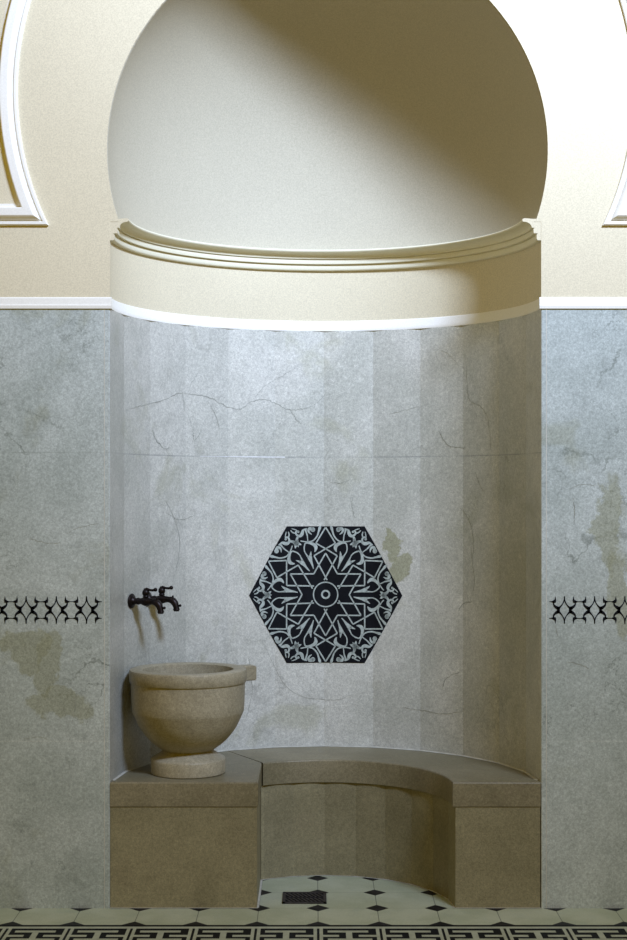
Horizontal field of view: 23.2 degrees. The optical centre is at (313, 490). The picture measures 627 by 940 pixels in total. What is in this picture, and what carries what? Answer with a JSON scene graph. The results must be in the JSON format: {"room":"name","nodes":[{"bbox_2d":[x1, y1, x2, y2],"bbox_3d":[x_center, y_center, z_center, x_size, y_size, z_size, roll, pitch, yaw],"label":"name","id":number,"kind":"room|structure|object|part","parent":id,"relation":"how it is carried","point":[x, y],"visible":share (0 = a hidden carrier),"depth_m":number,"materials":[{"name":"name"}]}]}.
{"room":"spa","nodes":[
{"label":"spa","id":0,"kind":"room"},
{"bbox_2d":[0,0,626,907],"bbox_3d":[0.039,-0.521,4.979,3.860,3.750,0.063,0,0,0],"label":"wall","id":1,"kind":"structure","parent":0,"point":[55,363],"depth_m":4.95,"materials":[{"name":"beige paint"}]},
{"bbox_2d":[0,0,48,225],"bbox_3d":[-1.311,-1.464,4.935,1.424,1.205,0.028,0,0,0],"label":"trim","id":2,"kind":"structure","parent":1,"relation":"attached to","point":[19,204],"depth_m":4.93,"materials":[{"name":"white paint"}]},
{"bbox_2d":[0,596,101,623],"bbox_3d":[-1.203,0.386,4.947,1.032,0.092,0.001,0,0,0],"label":"band","id":3,"kind":"object","parent":1,"relation":"attached to","point":[2,608],"visible":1,"depth_m":4.95,"materials":[{"name":"black tile"}]},
{"bbox_2d":[0,297,626,308],"bbox_3d":[0.039,-0.610,4.948,3.860,0.038,0.012,0,0,0],"label":"trim","id":4,"kind":"structure","parent":1,"relation":"attached to","point":[5,302],"depth_m":4.95,"materials":[{"name":"white paint"}]},
{"bbox_2d":[110,218,540,270],"bbox_3d":[0.039,-0.850,5.318,1.471,0.072,0.736,0,0,0],"label":"trim","id":5,"kind":"structure","parent":1,"relation":"attached to","point":[525,234],"depth_m":5.48,"materials":[{"name":"beige paint"}]},
{"bbox_2d":[111,299,539,331],"bbox_3d":[0.039,-0.610,5.310,1.440,0.038,0.720,0,0,0],"label":"trim","id":6,"kind":"structure","parent":1,"relation":"attached to","point":[126,310],"depth_m":5.52,"materials":[{"name":"white paint"}]},
{"bbox_2d":[107,0,547,906],"bbox_3d":[0.045,-0.260,5.333,1.531,3.228,0.766,0,0,0],"label":"wall niche","id":7,"kind":"object","parent":1,"relation":"in","point":[274,124],"visible":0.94,"depth_m":5.48,"materials":[{"name":"stone"}]},
{"bbox_2d":[128,588,165,613],"bbox_3d":[-0.557,0.369,5.149,0.132,0.087,0.051,0,0,22],"label":"tap","id":8,"kind":"object","parent":7,"relation":"attached to","point":[132,600],"visible":1,"depth_m":5.14,"materials":[{"name":"brown metal"}]},
{"bbox_3d":[-0.552,0.341,5.146,0.056,0.031,0.025,0,0,23],"label":"lever handle","id":9,"kind":"part","parent":8,"relation":"part of","materials":[{"name":"brown metal"}]},
{"bbox_3d":[-0.522,0.386,5.134,0.055,0.054,0.024,0,0,23],"label":"spout","id":10,"kind":"part","parent":8,"relation":"part of","materials":[{"name":"brown metal"}]},
{"bbox_2d":[148,586,181,610],"bbox_3d":[-0.514,0.369,5.254,0.132,0.087,0.051,0,0,23],"label":"tap","id":11,"kind":"object","parent":7,"relation":"attached to","point":[164,599],"visible":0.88,"depth_m":5.24,"materials":[{"name":"brown metal"}]},
{"bbox_3d":[-0.509,0.341,5.252,0.056,0.031,0.025,0,0,23],"label":"lever handle","id":12,"kind":"part","parent":11,"relation":"part of","materials":[{"name":"brown metal"}]},
{"bbox_3d":[-0.478,0.386,5.239,0.055,0.054,0.024,0,0,23],"label":"spout","id":13,"kind":"part","parent":11,"relation":"part of","materials":[{"name":"brown metal"}]},
{"bbox_2d":[249,526,401,662],"bbox_3d":[0.044,0.383,5.617,0.564,0.508,0.071,0,0,0],"label":"tile panel","id":14,"kind":"object","parent":7,"relation":"attached to","point":[323,594],"visible":1,"depth_m":5.63,"materials":[{"name":"black tile"}]},
{"bbox_2d":[549,596,626,623],"bbox_3d":[1.281,0.386,4.947,1.032,0.092,0.001,0,0,0],"label":"band","id":15,"kind":"object","parent":1,"relation":"attached to","point":[618,608],"visible":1,"depth_m":4.95,"materials":[{"name":"black tile"}]},
{"bbox_2d":[602,0,626,225],"bbox_3d":[1.389,-1.464,4.935,1.424,1.205,0.028,0,0,0],"label":"trim","id":16,"kind":"structure","parent":1,"relation":"attached to","point":[617,214],"depth_m":4.94,"materials":[{"name":"white paint"}]},
{"bbox_2d":[0,876,626,939],"bbox_3d":[0.039,1.384,3.975,3.860,0.061,2.850,0,0,0],"label":"floor","id":17,"kind":"structure","parent":0,"point":[356,908],"depth_m":4.80,"materials":[{"name":"tile"}]},
{"bbox_2d":[282,892,326,903],"bbox_3d":[-0.030,1.352,5.068,0.146,0.004,0.136,0,0,0],"label":"floor drain","id":18,"kind":"object","parent":17,"relation":"on","point":[288,897],"visible":1,"depth_m":5.06,"materials":[{"name":"metal"}]},
{"bbox_2d":[110,745,540,907],"bbox_3d":[0.039,1.147,5.297,1.400,0.414,0.704,0,0,0],"label":"bench","id":19,"kind":"object","parent":17,"relation":"on","point":[462,829],"visible":0.94,"depth_m":4.96,"materials":[{"name":"brown stone"}]},
{"bbox_3d":[-0.420,0.985,5.249,0.480,0.079,0.603,0,0,0],"label":"seat","id":20,"kind":"part","parent":19,"relation":"part of","materials":[{"name":"brown stone"}]},
{"bbox_2d":[129,662,255,778],"bbox_3d":[-0.421,0.770,5.122,0.395,0.349,0.395,0,0,21],"label":"basin","id":21,"kind":"object","parent":19,"relation":"on","point":[187,710],"visible":1,"depth_m":5.00,"materials":[{"name":"beige stone"}]},
{"bbox_3d":[-0.421,0.735,5.122,0.382,0.271,0.382,0,0,0],"label":"bowl","id":22,"kind":"part","parent":21,"relation":"part of","materials":[{"name":"beige stone"}]},
{"bbox_3d":[0.263,0.985,5.340,1.212,0.079,0.497,0,0,30],"label":"seat","id":23,"kind":"part","parent":19,"relation":"part of","materials":[{"name":"brown stone"}]}
]}

